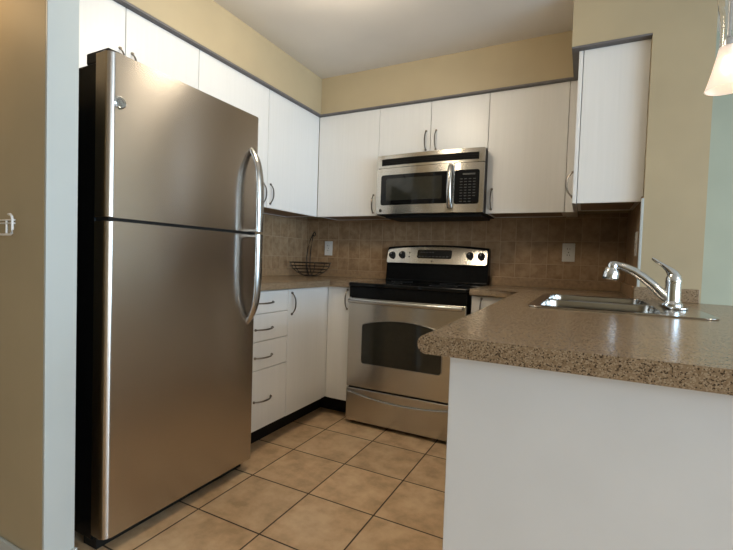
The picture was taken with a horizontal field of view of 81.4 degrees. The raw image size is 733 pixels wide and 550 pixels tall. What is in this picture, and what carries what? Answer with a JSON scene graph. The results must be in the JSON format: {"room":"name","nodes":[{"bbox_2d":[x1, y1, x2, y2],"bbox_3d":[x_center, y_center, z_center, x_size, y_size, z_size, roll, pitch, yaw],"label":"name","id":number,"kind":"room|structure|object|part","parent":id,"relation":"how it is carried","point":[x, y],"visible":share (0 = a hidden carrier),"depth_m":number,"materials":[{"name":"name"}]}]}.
{"room":"kitchen","nodes":[
{"label":"kitchen","id":0,"kind":"room"},
{"bbox_2d":[0,0,45,549],"bbox_3d":[-2.147,-0.282,1.930,2.690,2.403,0.090,3,2,27],"label":"wall","id":1,"kind":"structure","parent":0,"point":[22,22],"depth_m":1.34,"materials":[{"name":"beige paint"}]},
{"bbox_2d":[0,213,14,235],"bbox_3d":[-1.242,-0.164,1.403,0.350,0.070,0.029,3,2,27],"label":"wall rack","id":2,"kind":"object","parent":1,"relation":"attached to","point":[12,219],"visible":1,"depth_m":1.34,"materials":[{"name":"white metal"}]},
{"bbox_3d":[-1.167,-0.152,1.367,0.006,0.053,0.025,3,2,27],"label":"hook arm","id":3,"kind":"part","parent":2,"relation":"part of","materials":[{"name":"white metal"}]},
{"bbox_3d":[-1.255,-0.177,1.422,0.308,0.016,0.006,3,2,27],"label":"rail","id":4,"kind":"part","parent":2,"relation":"part of","materials":[{"name":"white metal"}]},
{"bbox_2d":[0,536,20,549],"bbox_3d":[-2.202,0.873,1.921,2.703,0.092,0.012,3,2,27],"label":"baseboard","id":5,"kind":"structure","parent":1,"relation":"attached to","point":[4,544],"depth_m":1.40,"materials":[{"name":"white paint"}]},
{"bbox_2d":[42,0,79,549],"bbox_3d":[-0.944,-0.222,1.318,0.012,2.403,0.090,3,2,27],"label":"trim","id":6,"kind":"structure","parent":1,"relation":"attached to","point":[62,16],"depth_m":1.32,"materials":[{"name":"white paint"}]},
{"bbox_2d":[126,0,321,113],"bbox_3d":[-0.846,-1.333,2.564,0.336,0.262,2.255,3,2,27],"label":"soffit","id":7,"kind":"structure","parent":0,"point":[207,23],"depth_m":2.42,"materials":[{"name":"beige paint"}]},
{"bbox_2d":[74,407,446,549],"bbox_3d":[-1.638,1.040,0.402,5.100,0.100,7.100,3,2,27],"label":"floor","id":8,"kind":"structure","parent":0,"point":[324,479],"depth_m":1.87,"materials":[{"name":"tile"}]},
{"bbox_2d":[74,48,263,549],"bbox_3d":[-0.984,0.089,1.902,0.758,1.740,0.734,3,2,27],"label":"refrigerator","id":9,"kind":"object","parent":8,"relation":"on","point":[171,180],"visible":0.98,"depth_m":1.61,"materials":[{"name":"silver metal"}]},
{"bbox_3d":[-0.753,0.361,1.789,0.071,1.104,0.734,3,2,27],"label":"door","id":10,"kind":"part","parent":9,"relation":"part of","materials":[{"name":"metal"}]},
{"bbox_3d":[-0.738,-0.197,1.773,0.068,0.012,0.720,3,2,27],"label":"door gap trim","id":11,"kind":"part","parent":9,"relation":"part of","materials":[{"name":"black plastic"}]},
{"bbox_3d":[-0.725,-0.479,1.760,0.071,0.554,0.734,3,2,27],"label":"freezer door","id":12,"kind":"part","parent":9,"relation":"part of","materials":[{"name":"metal"}]},
{"bbox_3d":[-0.539,0.024,2.028,0.086,0.431,0.040,3,2,27],"label":"handle","id":13,"kind":"part","parent":9,"relation":"part of","materials":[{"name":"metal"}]},
{"bbox_3d":[-0.525,-0.404,2.014,0.086,0.400,0.040,3,2,27],"label":"handle","id":14,"kind":"part","parent":9,"relation":"part of","materials":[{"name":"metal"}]},
{"bbox_2d":[251,289,287,443],"bbox_3d":[-0.810,0.508,2.449,0.651,0.876,0.373,3,2,27],"label":"base cabinet","id":15,"kind":"object","parent":8,"relation":"on","point":[270,318],"visible":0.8,"depth_m":2.35,"materials":[{"name":"white laminate"}]},
{"bbox_3d":[-0.549,0.673,2.297,0.035,0.015,0.150,3,2,27],"label":"handle","id":16,"kind":"part","parent":15,"relation":"part of","materials":[{"name":"silver metal"}]},
{"bbox_3d":[-0.542,0.440,2.289,0.035,0.015,0.150,3,2,27],"label":"handle","id":17,"kind":"part","parent":15,"relation":"part of","materials":[{"name":"silver metal"}]},
{"bbox_3d":[-0.537,0.290,2.284,0.035,0.015,0.150,3,2,27],"label":"handle","id":18,"kind":"part","parent":15,"relation":"part of","materials":[{"name":"silver metal"}]},
{"bbox_3d":[-0.564,0.669,2.326,0.018,0.321,0.371,3,2,27],"label":"drawer","id":19,"kind":"part","parent":15,"relation":"part of","materials":[{"name":"white laminate"}]},
{"bbox_3d":[-0.556,0.431,2.318,0.018,0.150,0.371,3,2,27],"label":"drawer","id":20,"kind":"part","parent":15,"relation":"part of","materials":[{"name":"white laminate"}]},
{"bbox_3d":[-0.551,0.280,2.312,0.018,0.145,0.371,3,2,27],"label":"drawer","id":21,"kind":"part","parent":15,"relation":"part of","materials":[{"name":"white laminate"}]},
{"bbox_3d":[-0.547,0.146,2.308,0.018,0.118,0.371,3,2,27],"label":"drawer","id":22,"kind":"part","parent":15,"relation":"part of","materials":[{"name":"white laminate"}]},
{"bbox_2d":[270,287,328,433],"bbox_3d":[-0.598,0.501,2.863,0.651,0.876,0.556,3,2,27],"label":"base cabinet","id":23,"kind":"object","parent":8,"relation":"on","point":[307,320],"visible":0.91,"depth_m":2.66,"materials":[{"name":"white laminate"}]},
{"bbox_3d":[-0.424,0.168,2.494,0.035,0.140,0.015,3,2,27],"label":"handle","id":24,"kind":"part","parent":23,"relation":"part of","materials":[{"name":"silver metal"}]},
{"bbox_3d":[-0.385,0.452,2.657,0.018,0.746,0.382,3,2,27],"label":"door","id":25,"kind":"part","parent":23,"relation":"part of","materials":[{"name":"white laminate"}]},
{"bbox_2d":[261,268,385,290],"bbox_3d":[-0.493,0.017,2.867,0.794,0.094,1.419,3,2,27],"label":"countertop","id":26,"kind":"structure","parent":23,"relation":"on","point":[272,278],"depth_m":3.11,"materials":[{"name":"stone"}]},
{"bbox_2d":[289,231,330,275],"bbox_3d":[-0.453,-0.175,3.442,0.339,0.365,0.339,3,2,27],"label":"fruit basket","id":27,"kind":"object","parent":26,"relation":"on","point":[324,263],"visible":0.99,"depth_m":3.42,"materials":[{"name":"black metal"}]},
{"bbox_2d":[321,287,349,412],"bbox_3d":[-0.109,0.509,3.110,0.284,0.876,0.651,3,2,27],"label":"base cabinet","id":28,"kind":"object","parent":8,"relation":"on","point":[334,398],"visible":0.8,"depth_m":2.83,"materials":[{"name":"white laminate"}]},
{"bbox_3d":[-0.171,0.454,2.825,0.139,0.746,0.019,3,2,27],"label":"door","id":29,"kind":"part","parent":28,"relation":"part of","materials":[{"name":"white laminate"}]},
{"bbox_3d":[-0.133,0.160,2.771,0.015,0.140,0.035,3,2,27],"label":"handle","id":30,"kind":"part","parent":28,"relation":"part of","materials":[{"name":"silver metal"}]},
{"bbox_2d":[345,245,490,440],"bbox_3d":[0.350,0.379,2.838,0.760,1.184,0.710,3,2,27],"label":"range","id":31,"kind":"object","parent":8,"relation":"on","point":[393,384],"visible":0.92,"depth_m":2.63,"materials":[{"name":"silver metal"}]},
{"bbox_3d":[0.190,-0.153,3.205,0.050,0.050,0.040,3,2,27],"label":"knob","id":32,"kind":"part","parent":31,"relation":"part of","materials":[{"name":"black plastic"}]},
{"bbox_3d":[0.209,0.845,2.606,0.758,0.212,0.030,3,2,27],"label":"storage drawer","id":33,"kind":"part","parent":31,"relation":"part of","materials":[{"name":"metal"}]},
{"bbox_3d":[0.261,-0.154,3.170,0.050,0.050,0.040,3,2,27],"label":"knob","id":34,"kind":"part","parent":31,"relation":"part of","materials":[{"name":"black plastic"}]},
{"bbox_3d":[0.210,0.176,2.543,0.727,0.029,0.064,3,2,27],"label":"handle","id":35,"kind":"part","parent":31,"relation":"part of","materials":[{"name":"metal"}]},
{"bbox_3d":[0.222,0.445,2.592,0.758,0.569,0.030,3,2,27],"label":"oven door","id":36,"kind":"part","parent":31,"relation":"part of","materials":[{"name":"metal"}]},
{"bbox_3d":[0.234,0.123,2.584,0.758,0.070,0.026,3,2,27],"label":"rail","id":37,"kind":"part","parent":31,"relation":"part of","materials":[{"name":"black ceramic"}]},
{"bbox_2d":[349,280,486,292],"bbox_3d":[0.357,0.070,2.820,0.760,0.025,0.580,3,2,27],"label":"cooktop","id":38,"kind":"object","parent":31,"relation":"in","point":[400,286],"depth_m":2.67,"materials":[{"name":"black glass"}]},
{"bbox_3d":[0.483,0.048,3.066,0.750,0.012,0.040,3,2,27],"label":"guard trim","id":39,"kind":"part","parent":31,"relation":"part of","materials":[{"name":"black metal"}]},
{"bbox_3d":[0.495,-0.141,3.070,0.746,0.124,0.045,3,2,27],"label":"control panel","id":40,"kind":"part","parent":31,"relation":"part of","materials":[{"name":"metal"}]},
{"bbox_3d":[0.711,-0.134,2.942,0.050,0.050,0.040,3,2,27],"label":"knob","id":41,"kind":"part","parent":31,"relation":"part of","materials":[{"name":"black plastic"}]},
{"bbox_3d":[0.781,-0.127,2.906,0.050,0.050,0.040,3,2,27],"label":"knob","id":42,"kind":"part","parent":31,"relation":"part of","materials":[{"name":"black plastic"}]},
{"bbox_2d":[471,296,503,313],"bbox_3d":[1.060,0.568,2.515,0.788,0.876,0.651,3,2,27],"label":"base cabinet","id":43,"kind":"object","parent":8,"relation":"on","point":[478,302],"visible":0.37,"depth_m":2.39,"materials":[{"name":"white laminate"}]},
{"bbox_2d":[442,357,732,549],"bbox_3d":[1.002,0.607,1.315,1.168,0.876,1.598,3,2,27],"label":"base cabinet","id":44,"kind":"object","parent":8,"relation":"on","point":[537,459],"visible":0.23,"depth_m":0.73,"materials":[{"name":"white laminate"}]},
{"bbox_2d":[417,276,732,395],"bbox_3d":[1.040,0.109,1.622,1.523,0.098,2.247,3,2,27],"label":"countertop","id":45,"kind":"structure","parent":44,"relation":"on","point":[683,353],"depth_m":0.85,"materials":[{"name":"stone"}]},
{"bbox_2d":[528,294,719,319],"bbox_3d":[0.957,0.199,1.682,0.533,0.180,0.760,3,2,27],"label":"sink","id":46,"kind":"object","parent":45,"relation":"in","point":[646,307],"visible":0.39,"depth_m":1.65,"materials":[{"name":"metal"}]},
{"bbox_3d":[0.999,0.194,1.865,0.381,0.180,0.335,3,2,27],"label":"bowl","id":47,"kind":"part","parent":46,"relation":"part of","materials":[{"name":"metal"}]},
{"bbox_3d":[0.834,0.200,1.541,0.381,0.180,0.335,3,2,27],"label":"bowl","id":48,"kind":"part","parent":46,"relation":"part of","materials":[{"name":"metal"}]},
{"bbox_2d":[602,257,687,309],"bbox_3d":[1.040,0.023,1.609,0.265,0.182,0.250,3,2,27],"label":"faucet","id":49,"kind":"object","parent":45,"relation":"on","point":[671,296],"visible":1,"depth_m":1.57,"materials":[{"name":"silver metal"}]},
{"bbox_3d":[1.034,0.023,1.612,0.202,0.146,0.034,3,2,27],"label":"spout","id":50,"kind":"part","parent":49,"relation":"part of","materials":[{"name":"silver metal"}]},
{"bbox_3d":[1.108,-0.021,1.573,0.096,0.087,0.040,3,2,27],"label":"lever","id":51,"kind":"part","parent":49,"relation":"part of","materials":[{"name":"silver metal"}]},
{"bbox_3d":[1.125,0.115,1.567,0.060,0.008,0.250,3,2,27],"label":"plate","id":52,"kind":"part","parent":49,"relation":"part of","materials":[{"name":"silver metal"}]},
{"bbox_2d":[321,30,572,113],"bbox_3d":[0.499,-1.302,2.956,1.706,0.262,0.336,3,2,27],"label":"soffit","id":53,"kind":"structure","parent":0,"point":[548,57],"depth_m":2.73,"materials":[{"name":"beige paint"}]},
{"bbox_2d":[113,0,652,131],"bbox_3d":[0.058,-1.152,2.107,2.377,0.010,2.255,3,2,27],"label":"trim","id":54,"kind":"structure","parent":53,"relation":"attached to","point":[575,50],"depth_m":2.43,"materials":[{"name":"white wood"}]},
{"bbox_2d":[213,0,719,78],"bbox_3d":[0.404,-1.361,-0.681,9.500,0.100,7.100,3,2,27],"label":"ceiling","id":55,"kind":"structure","parent":0,"point":[330,38],"depth_m":2.43,"materials":[{"name":"paint"}]},
{"bbox_2d":[704,0,732,95],"bbox_3d":[1.066,-0.949,1.234,0.110,0.811,0.110,3,2,27],"label":"pendant lamp","id":56,"kind":"object","parent":55,"relation":"hanging from","point":[720,82],"visible":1,"depth_m":1.23,"materials":[{"name":"white glass"}]},
{"bbox_3d":[1.054,-0.605,1.246,0.100,0.122,0.100,3,2,27],"label":"lamp shade","id":57,"kind":"part","parent":56,"relation":"part of","materials":[{"name":"white glass"}]},
{"bbox_3d":[1.059,-0.745,1.241,0.072,0.167,0.072,3,2,27],"label":"clear glass","id":58,"kind":"part","parent":56,"relation":"part of","materials":[{"name":"white"}]},
{"bbox_2d":[307,32,732,305],"bbox_3d":[1.013,-0.213,2.969,3.620,2.403,0.120,3,2,27],"label":"wall","id":59,"kind":"structure","parent":0,"point":[717,272],"depth_m":2.40,"materials":[{"name":"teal paint"}]},
{"bbox_2d":[317,109,390,219],"bbox_3d":[-0.083,-0.813,3.256,0.506,0.754,0.328,3,2,27],"label":"upper cabinet","id":60,"kind":"object","parent":59,"relation":"attached to","point":[348,143],"visible":0.94,"depth_m":3.14,"materials":[{"name":"white laminate"}]},
{"bbox_3d":[-0.083,-0.451,3.293,0.474,0.016,0.242,3,2,27],"label":"panel","id":61,"kind":"part","parent":60,"relation":"part of","materials":[{"name":"wood"}]},
{"bbox_2d":[379,93,490,155],"bbox_3d":[0.489,-0.990,2.961,0.760,0.341,0.328,3,2,27],"label":"upper cabinet","id":62,"kind":"object","parent":59,"relation":"attached to","point":[461,122],"visible":0.85,"depth_m":2.83,"materials":[{"name":"white laminate"}]},
{"bbox_3d":[0.265,-0.997,2.941,0.378,0.341,0.018,3,2,27],"label":"door","id":63,"kind":"part","parent":62,"relation":"part of","materials":[{"name":"white laminate"}]},
{"bbox_2d":[376,147,493,221],"bbox_3d":[0.467,-0.591,2.909,0.727,0.418,0.447,3,2,27],"label":"microwave","id":64,"kind":"object","parent":62,"relation":"attached to","point":[450,184],"visible":1,"depth_m":2.74,"materials":[{"name":"silver metal"}]},
{"bbox_3d":[0.311,-0.560,2.809,0.543,0.307,0.035,3,2,27],"label":"door","id":65,"kind":"part","parent":64,"relation":"part of","materials":[{"name":"metal"}]},
{"bbox_3d":[0.399,-0.755,2.760,0.727,0.086,0.035,3,2,27],"label":"vent panel","id":66,"kind":"part","parent":64,"relation":"part of","materials":[{"name":"metal"}]},
{"bbox_3d":[0.519,-0.557,2.662,0.032,0.277,0.054,3,2,27],"label":"handle","id":67,"kind":"part","parent":64,"relation":"part of","materials":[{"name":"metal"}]},
{"bbox_2d":[459,178,475,201],"bbox_3d":[0.625,-0.527,2.639,0.096,0.144,0.001,3,2,22],"label":"keypad","id":68,"kind":"object","parent":64,"relation":"attached to","point":[467,186],"depth_m":2.64,"materials":[{"name":"black plastic"}]},
{"bbox_3d":[0.636,-0.543,2.646,0.182,0.307,0.030,3,2,27],"label":"control panel","id":69,"kind":"part","parent":64,"relation":"part of","materials":[{"name":"metal"}]},
{"bbox_3d":[0.604,-0.980,2.768,0.378,0.341,0.018,3,2,27],"label":"door","id":70,"kind":"part","parent":62,"relation":"part of","materials":[{"name":"white laminate"}]},
{"bbox_2d":[306,213,627,284],"bbox_3d":[0.536,-0.172,3.141,2.361,0.517,0.008,3,2,27],"label":"tile","id":71,"kind":"structure","parent":59,"relation":"attached to","point":[520,247],"depth_m":2.93,"materials":[{"name":"brown tile"}]},
{"bbox_2d":[325,241,332,254],"bbox_3d":[-0.318,-0.224,3.567,0.074,0.118,0.009,3,2,27],"label":"wall outlet","id":72,"kind":"object","parent":71,"relation":"attached to","point":[328,244],"visible":1,"depth_m":3.56,"materials":[{"name":"white plastic"}]},
{"bbox_2d":[562,243,574,261],"bbox_3d":[1.301,-0.145,2.742,0.074,0.118,0.009,3,2,27],"label":"wall outlet","id":73,"kind":"object","parent":71,"relation":"attached to","point":[568,249],"visible":1,"depth_m":2.74,"materials":[{"name":"white plastic"}]},
{"bbox_2d":[486,81,570,217],"bbox_3d":[1.024,-0.757,2.692,0.453,0.754,0.328,3,2,27],"label":"upper cabinet","id":74,"kind":"object","parent":59,"relation":"attached to","point":[529,126],"visible":0.98,"depth_m":2.57,"materials":[{"name":"white laminate"}]},
{"bbox_3d":[0.776,-0.475,2.660,0.015,0.140,0.035,3,2,27],"label":"handle","id":75,"kind":"part","parent":74,"relation":"part of","materials":[{"name":"silver metal"}]},
{"bbox_3d":[1.024,-0.395,2.729,0.421,0.016,0.242,3,2,27],"label":"panel","id":76,"kind":"part","parent":74,"relation":"part of","materials":[{"name":"wood"}]},
{"bbox_2d":[565,80,577,216],"bbox_3d":[1.266,-0.745,2.591,0.066,0.754,0.289,3,2,27],"label":"trim","id":77,"kind":"structure","parent":74,"relation":"attached to","point":[569,212],"depth_m":2.47,"materials":[{"name":"white laminate"}]},
{"bbox_2d":[572,0,654,76],"bbox_3d":[1.325,-1.253,2.331,0.335,0.262,0.702,3,2,27],"label":"soffit","id":78,"kind":"structure","parent":0,"point":[594,21],"depth_m":2.02,"materials":[{"name":"beige paint"}]},
{"bbox_2d":[639,0,717,302],"bbox_3d":[1.542,-0.171,2.239,0.233,2.403,0.702,3,2,27],"label":"wall","id":79,"kind":"structure","parent":0,"point":[683,41],"depth_m":1.91,"materials":[{"name":"beige paint"}]},
{"bbox_2d":[566,39,650,211],"bbox_3d":[1.246,-0.734,2.231,0.335,0.754,0.360,3,2,27],"label":"upper cabinet","id":80,"kind":"object","parent":79,"relation":"attached to","point":[612,93],"visible":0.96,"depth_m":2.06,"materials":[{"name":"white laminate"}]},
{"bbox_3d":[1.037,-0.462,2.176,0.035,0.140,0.015,3,2,27],"label":"handle","id":81,"kind":"part","parent":80,"relation":"part of","materials":[{"name":"silver metal"}]},
{"bbox_3d":[1.136,-0.739,2.285,0.019,0.754,0.358,3,2,27],"label":"door","id":82,"kind":"part","parent":80,"relation":"part of","materials":[{"name":"white laminate"}]},
{"bbox_3d":[1.260,-0.370,2.240,0.238,0.016,0.309,3,2,27],"label":"panel","id":83,"kind":"part","parent":80,"relation":"part of","materials":[{"name":"wood"}]},
{"bbox_2d":[624,196,643,285],"bbox_3d":[1.436,-0.114,2.301,0.008,0.517,0.690,3,2,27],"label":"tile","id":84,"kind":"structure","parent":79,"relation":"attached to","point":[633,226],"depth_m":2.28,"materials":[{"name":"brown tile"}]},
{"bbox_2d":[634,231,637,255],"bbox_3d":[1.318,-0.151,2.085,0.009,0.118,0.074,3,2,27],"label":"wall outlet","id":85,"kind":"object","parent":84,"relation":"attached to","point":[636,233],"visible":1,"depth_m":2.06,"materials":[{"name":"white plastic"}]},
{"bbox_2d":[636,198,643,286],"bbox_3d":[1.276,-0.120,1.987,0.011,0.472,0.015,3,2,27],"label":"trim","id":86,"kind":"structure","parent":79,"relation":"attached to","point":[642,199],"depth_m":1.98,"materials":[{"name":"white paint"}]},
{"bbox_3d":[-1.084,-0.274,2.705,0.120,2.403,2.255,3,2,27],"label":"wall","id":87,"kind":"structure","parent":0,"visible":0},
{"bbox_2d":[79,0,198,88],"bbox_3d":[-1.179,-1.010,1.932,0.328,0.341,0.806,3,2,27],"label":"upper cabinet","id":88,"kind":"object","parent":87,"relation":"attached to","point":[103,24],"visible":0.4,"depth_m":1.91,"materials":[{"name":"white laminate"}]},
{"bbox_3d":[-1.163,-1.002,1.700,0.018,0.341,0.405,3,2,27],"label":"door","id":89,"kind":"part","parent":88,"relation":"part of","materials":[{"name":"white laminate"}]},
{"bbox_3d":[-0.979,-1.008,2.060,0.018,0.341,0.397,3,2,27],"label":"door","id":90,"kind":"part","parent":88,"relation":"part of","materials":[{"name":"white laminate"}]},
{"bbox_2d":[198,50,319,216],"bbox_3d":[-0.743,-0.819,2.807,0.328,0.754,1.138,3,2,27],"label":"upper cabinet","id":91,"kind":"object","parent":87,"relation":"attached to","point":[288,133],"visible":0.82,"depth_m":2.83,"materials":[{"name":"white laminate"}]},
{"bbox_3d":[-0.768,-0.809,2.494,0.018,0.754,0.555,3,2,27],"label":"door","id":92,"kind":"part","parent":91,"relation":"part of","materials":[{"name":"white laminate"}]},
{"bbox_3d":[-0.613,-0.527,2.769,0.035,0.140,0.015,3,2,27],"label":"handle","id":93,"kind":"part","parent":91,"relation":"part of","materials":[{"name":"silver metal"}]},
{"bbox_3d":[-0.778,-0.458,2.832,0.242,0.016,1.106,3,2,27],"label":"panel","id":94,"kind":"part","parent":91,"relation":"part of","materials":[{"name":"white wood"}]},
{"bbox_3d":[-0.509,-0.818,3.002,0.018,0.754,0.579,3,2,27],"label":"door","id":95,"kind":"part","parent":91,"relation":"part of","materials":[{"name":"white laminate"}]},
{"bbox_2d":[255,212,306,267],"bbox_3d":[-0.844,-0.214,3.041,0.008,0.517,1.440,3,2,27],"label":"tile","id":96,"kind":"structure","parent":87,"relation":"attached to","point":[284,238],"depth_m":3.39,"materials":[{"name":"beige tile"}]}
]}

